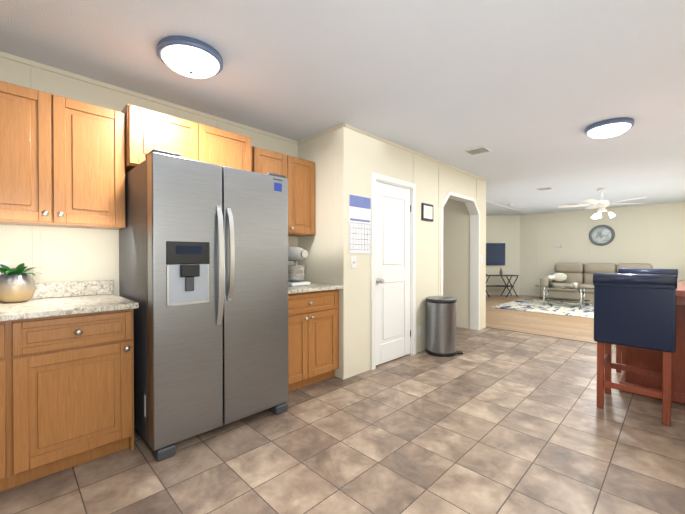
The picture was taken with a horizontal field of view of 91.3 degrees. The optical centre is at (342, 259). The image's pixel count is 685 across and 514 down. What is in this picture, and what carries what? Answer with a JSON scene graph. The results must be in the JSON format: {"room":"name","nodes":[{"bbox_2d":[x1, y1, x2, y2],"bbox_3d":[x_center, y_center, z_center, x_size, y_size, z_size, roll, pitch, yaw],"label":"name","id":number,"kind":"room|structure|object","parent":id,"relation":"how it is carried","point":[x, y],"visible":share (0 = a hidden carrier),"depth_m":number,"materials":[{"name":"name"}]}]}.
{"room":"kitchen","nodes":[
{"label":"kitchen","id":0,"kind":"room"},
{"bbox_2d":[29,280,111,299],"bbox_3d":[-2.462,0.203,1.653,2.230,0.100,0.022,-1,1,-45],"label":"backsplash","id":1,"kind":"structure","parent":0,"relation":"attached to","point":[75,288],"depth_m":2.27,"materials":[{"name":"beige stone"}]},
{"bbox_2d":[0,57,297,295],"bbox_3d":[-1.604,-0.070,2.595,6.520,2.400,0.100,-1,1,-45],"label":"wall","id":2,"kind":"structure","parent":0,"point":[75,254],"depth_m":2.31,"materials":[{"name":"paint"}]},
{"bbox_2d":[0,262,7,273],"bbox_3d":[-2.087,0.070,2.039,0.072,0.114,0.008,-1,1,-45],"label":"outlet","id":3,"kind":"object","parent":2,"relation":"attached to","point":[5,263],"visible":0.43,"depth_m":2.05,"materials":[{"name":"white plastic"}]},
{"bbox_2d":[0,81,127,229],"bbox_3d":[-1.845,-0.602,2.066,0.810,0.773,0.297,-1,1,-45],"label":"upper cabinet","id":4,"kind":"object","parent":2,"relation":"attached to","point":[67,162],"depth_m":2.01,"materials":[{"name":"brown wood"}]},
{"bbox_2d":[123,103,255,171],"bbox_3d":[-1.214,-0.837,2.648,0.904,0.404,0.357,-1,1,-45],"label":"upper cabinet","id":5,"kind":"object","parent":2,"relation":"attached to","point":[145,130],"depth_m":2.44,"materials":[{"name":"brown wood"}]},
{"bbox_2d":[298,130,334,284],"bbox_3d":[-0.242,-0.077,3.466,0.100,2.400,0.584,-1,1,-45],"label":"wall","id":6,"kind":"structure","parent":0,"point":[319,246],"depth_m":3.35,"materials":[{"name":"paint"}]},
{"bbox_2d":[256,147,314,236],"bbox_3d":[-0.639,-0.623,3.264,0.734,0.749,0.297,-1,1,-45],"label":"upper cabinet","id":7,"kind":"object","parent":6,"relation":"attached to","point":[300,173],"depth_m":3.25,"materials":[{"name":"brown wood"}]},
{"bbox_2d":[0,327,684,513],"bbox_3d":[-0.190,1.163,2.305,8.100,0.060,5.700,-1,1,-45],"label":"floor","id":8,"kind":"structure","parent":0,"point":[493,421],"depth_m":1.96,"materials":[{"name":"brown tile"}]},
{"bbox_2d":[0,320,35,491],"bbox_3d":[-2.202,0.713,1.468,1.190,0.852,0.657,-1,1,-45],"label":"base cabinet","id":9,"kind":"object","parent":8,"relation":"on","point":[15,335],"depth_m":1.63,"materials":[{"name":"brown wood"}]},
{"bbox_2d":[32,308,135,478],"bbox_3d":[-1.668,0.708,1.999,0.595,0.852,0.657,-1,1,-45],"label":"base cabinet","id":10,"kind":"object","parent":8,"relation":"on","point":[66,375],"depth_m":1.80,"materials":[{"name":"brown wood"}]},
{"bbox_2d":[0,292,138,319],"bbox_3d":[-2.224,0.272,1.414,2.230,0.032,0.696,-1,1,-45],"label":"countertop","id":11,"kind":"structure","parent":10,"relation":"on","point":[47,305],"depth_m":1.85,"materials":[{"name":"beige stone"}]},
{"bbox_2d":[0,263,40,302],"bbox_3d":[-1.935,0.136,1.970,0.299,0.229,0.344,-1,1,-45],"label":"potted plant","id":12,"kind":"object","parent":11,"relation":"on","point":[17,284],"visible":1,"depth_m":1.93,"materials":[{"name":"green plant"}]},
{"bbox_2d":[119,149,287,461],"bbox_3d":[-0.999,0.252,2.457,0.918,1.758,0.882,-1,1,-45],"label":"fridge","id":13,"kind":"object","parent":8,"relation":"on","point":[203,264],"visible":1,"depth_m":2.09,"materials":[{"name":"grey metal"}]},
{"bbox_2d":[288,283,342,391],"bbox_3d":[-0.496,0.632,3.135,0.731,0.983,0.696,-1,1,-45],"label":"base cabinet","id":14,"kind":"object","parent":8,"relation":"on","point":[313,333],"visible":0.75,"depth_m":2.95,"materials":[{"name":"brown wood"}]},
{"bbox_2d":[288,247,310,285],"bbox_3d":[-0.470,0.057,3.173,0.222,0.364,0.370,-1,1,-45],"label":"stand mixer","id":15,"kind":"object","parent":14,"relation":"on","point":[296,274],"visible":0.73,"depth_m":3.06,"materials":[{"name":"white plastic"}]},
{"bbox_2d":[426,296,462,356],"bbox_3d":[1.204,0.781,4.012,0.360,0.671,0.410,-1,1,-45],"label":"trash can","id":16,"kind":"object","parent":8,"relation":"on","point":[440,326],"visible":1,"depth_m":3.88,"materials":[{"name":"silver metal"}]},
{"bbox_2d":[593,273,676,425],"bbox_3d":[2.233,0.614,2.559,0.478,1.030,0.454,-1,1,-45],"label":"bar chair","id":17,"kind":"object","parent":8,"relation":"on","point":[635,311],"visible":1,"depth_m":2.39,"materials":[{"name":"blue leather"}]},
{"bbox_2d":[616,268,677,372],"bbox_3d":[3.019,0.607,3.340,0.478,1.030,0.454,-1,1,-45],"label":"bar chair","id":18,"kind":"object","parent":8,"relation":"on","point":[620,354],"visible":0.21,"depth_m":3.39,"materials":[{"name":"blue leather"}]},
{"bbox_2d":[619,282,684,404],"bbox_3d":[2.964,0.672,2.603,1.100,0.914,1.380,-1,1,-45],"label":"kitchen island","id":19,"kind":"object","parent":8,"relation":"on","point":[645,358],"visible":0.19,"depth_m":2.72,"materials":[{"name":"brown wood"}]},
{"bbox_2d":[0,0,684,214],"bbox_3d":[1.778,-1.324,4.239,13.650,0.080,5.700,-1,1,-45],"label":"ceiling","id":20,"kind":"structure","parent":0,"point":[527,92],"depth_m":2.27,"materials":[{"name":"paint"}]},
{"bbox_2d":[157,36,222,77],"bbox_3d":[-0.933,-1.205,2.067,0.370,0.117,0.370,-1,1,-45],"label":"ceiling light","id":21,"kind":"object","parent":20,"relation":"attached to","point":[189,57],"visible":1,"depth_m":1.98,"materials":[{"name":"white glass"}]},
{"bbox_2d":[464,146,491,154],"bbox_3d":[1.582,-1.274,3.919,0.240,0.014,0.240,-1,1,-45],"label":"ceiling vent","id":22,"kind":"object","parent":20,"relation":"in","point":[478,150],"visible":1,"depth_m":3.89,"materials":[{"name":"grey plastic"}]},
{"bbox_2d":[536,187,553,190],"bbox_3d":[3.689,-1.293,6.112,0.240,0.014,0.240,-1,1,-45],"label":"ceiling vent","id":23,"kind":"object","parent":20,"relation":"in","point":[544,188],"visible":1,"depth_m":6.06,"materials":[{"name":"grey plastic"}]},
{"bbox_2d":[558,188,646,218],"bbox_3d":[4.737,-1.028,6.165,1.319,0.546,1.310,-1,1,-45],"label":"ceiling fan","id":24,"kind":"object","parent":20,"relation":"hanging from","point":[601,204],"visible":1,"depth_m":6.11,"materials":[{"name":"white metal"}]},
{"bbox_2d":[584,117,633,137],"bbox_3d":[2.521,-1.215,3.174,0.370,0.117,0.370,-1,1,-45],"label":"ceiling light","id":25,"kind":"object","parent":20,"relation":"attached to","point":[612,127],"visible":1,"depth_m":3.08,"materials":[{"name":"white glass"}]},
{"bbox_2d":[335,127,485,378],"bbox_3d":[1.129,-0.085,4.332,3.265,2.400,0.120,-1,1,-45],"label":"wall","id":26,"kind":"structure","parent":0,"point":[365,156],"depth_m":3.46,"materials":[{"name":"paint"}]},
{"bbox_2d":[351,256,355,268],"bbox_3d":[0.112,0.025,3.225,0.075,0.118,0.016,-1,1,-45],"label":"light switch","id":27,"kind":"object","parent":26,"relation":"attached to","point":[353,261],"visible":1,"depth_m":3.22,"materials":[{"name":"white plastic"}]},
{"bbox_2d":[349,194,370,253],"bbox_3d":[0.173,-0.342,3.288,0.310,0.561,0.005,-1,1,-45],"label":"calendar","id":28,"kind":"object","parent":26,"relation":"attached to","point":[359,224],"visible":1,"depth_m":3.28,"materials":[{"name":"paper"}]},
{"bbox_2d":[376,181,410,365],"bbox_3d":[0.580,0.144,3.695,0.667,1.929,0.105,-1,1,-45],"label":"pantry door","id":29,"kind":"structure","parent":26,"relation":"in","point":[393,211],"depth_m":3.70,"materials":[{"name":"white wood"}]},
{"bbox_2d":[371,172,415,369],"bbox_3d":[0.536,0.114,3.732,0.801,2.013,0.138,-1,1,-45],"label":"door frame","id":30,"kind":"structure","parent":26,"relation":"attached to","point":[381,178],"depth_m":3.66,"materials":[{"name":"white wood"}]},
{"bbox_2d":[421,203,432,221],"bbox_3d":[1.056,-0.588,4.156,0.260,0.212,0.019,-1,1,-45],"label":"picture frame","id":31,"kind":"object","parent":26,"relation":"attached to","point":[426,212],"visible":0.94,"depth_m":4.13,"materials":[{"name":"black plastic"}]},
{"bbox_2d":[440,191,479,330],"bbox_3d":[1.681,0.087,4.882,1.220,2.045,0.144,-1,1,-45],"label":"trim","id":32,"kind":"structure","parent":26,"relation":"attached to","point":[472,207],"depth_m":5.25,"materials":[{"name":"white wood"}]},
{"bbox_2d":[443,198,469,328],"bbox_3d":[1.283,-0.102,6.174,0.100,2.400,2.274,-1,1,-45],"label":"wall","id":33,"kind":"structure","parent":0,"point":[456,249],"depth_m":5.49,"materials":[{"name":"paint"}]},
{"bbox_2d":[486,215,519,291],"bbox_3d":[4.323,-0.137,10.140,2.020,2.400,0.100,0,1,1],"label":"wall","id":34,"kind":"structure","parent":0,"point":[505,229],"depth_m":10.08,"materials":[{"name":"paint"}]},
{"bbox_2d":[486,243,504,264],"bbox_3d":[4.282,-0.166,10.024,1.160,0.660,0.052,0,1,1],"label":"tv","id":35,"kind":"object","parent":34,"relation":"attached to","point":[495,253],"visible":0.42,"depth_m":9.99,"materials":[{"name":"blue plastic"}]},
{"bbox_2d":[486,295,596,342],"bbox_3d":[4.650,1.120,7.117,5.550,0.060,5.700,-1,1,-45],"label":"floor","id":36,"kind":"structure","parent":0,"point":[571,327],"depth_m":5.97,"materials":[{"name":"brown wood"}]},
{"bbox_2d":[486,275,518,296],"bbox_3d":[4.416,0.757,9.676,1.160,0.630,0.400,0,1,1],"label":"tv stand","id":37,"kind":"object","parent":36,"relation":"on","point":[507,285],"visible":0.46,"depth_m":9.50,"materials":[{"name":"black metal"}]},
{"bbox_2d":[491,298,593,317],"bbox_3d":[5.111,1.081,7.433,2.250,0.012,2.700,-1,1,-45],"label":"area rug","id":38,"kind":"object","parent":36,"relation":"on","point":[557,308],"visible":0.5,"depth_m":7.53,"materials":[{"name":"white fabric"}]},
{"bbox_2d":[535,285,593,307],"bbox_3d":[5.143,0.851,7.788,0.620,0.439,1.180,-1,1,-45],"label":"coffee table","id":39,"kind":"object","parent":38,"relation":"on","point":[580,300],"visible":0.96,"depth_m":7.70,"materials":[{"name":"clear glass"}]},
{"bbox_2d":[548,275,554,285],"bbox_3d":[4.987,0.501,7.987,0.157,0.257,0.157,-1,1,-45],"label":"flower vase","id":40,"kind":"object","parent":39,"relation":"on","point":[551,277],"visible":1,"depth_m":7.96,"materials":[{"name":"grey plastic"}]},
{"bbox_2d":[487,327,615,346],"bbox_3d":[2.682,1.105,5.160,0.040,0.006,5.700,-1,1,-45],"label":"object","id":41,"kind":"structure","parent":36,"relation":"on","point":[546,335],"depth_m":4.88,"materials":[{"name":"brown wood"}]},
{"bbox_2d":[540,262,652,303],"bbox_3d":[6.326,0.573,8.284,0.940,0.987,2.360,-1,1,-45],"label":"sofa","id":42,"kind":"object","parent":36,"relation":"on","point":[574,272],"visible":0.48,"depth_m":8.48,"materials":[{"name":"leather"}]},
{"bbox_2d":[553,273,566,281],"bbox_3d":[5.698,0.460,8.787,0.179,0.239,0.319,-1,1,-45],"label":"sofa pillow","id":43,"kind":"object","parent":42,"relation":"on","point":[560,277],"visible":0.96,"depth_m":8.74,"materials":[{"name":"white fabric"}]},
{"bbox_2d":[519,203,684,293],"bbox_3d":[6.511,-0.127,8.956,0.100,2.400,5.700,-1,1,-45],"label":"wall","id":44,"kind":"structure","parent":0,"point":[568,231],"depth_m":8.62,"materials":[{"name":"paint"}]},
{"bbox_2d":[486,201,531,214],"bbox_3d":[3.696,-1.312,7.984,5.250,0.012,0.045,-1,1,-45],"label":"trim","id":45,"kind":"structure","parent":44,"relation":"attached to","point":[507,207],"depth_m":8.39,"materials":[{"name":"white wood"}]},
{"bbox_2d":[486,292,539,296],"bbox_3d":[5.897,1.038,8.509,1.416,0.080,5.918,-1,1,-45],"label":"baseboard","id":46,"kind":"structure","parent":44,"relation":"attached to","point":[512,293],"depth_m":10.07,"materials":[{"name":"white wood"}]},
{"bbox_2d":[589,225,614,245],"bbox_3d":[6.703,-0.634,8.663,0.035,0.540,0.540,-1,1,-45],"label":"wall clock","id":47,"kind":"object","parent":44,"relation":"attached to","point":[601,235],"visible":0.98,"depth_m":8.65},
{"bbox_3d":[3.822,-0.066,2.194,13.650,2.400,0.100,-1,1,-45],"label":"wall","id":48,"kind":"structure","parent":0,"visible":0},
{"bbox_2d":[0,51,684,379],"bbox_3d":[1.707,-0.084,4.180,13.450,2.400,5.700,-1,1,-45],"label":"batten","id":49,"kind":"object","parent":48,"relation":"attached to","point":[36,237],"visible":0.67,"depth_m":3.14,"materials":[{"name":"paint"}]}
]}

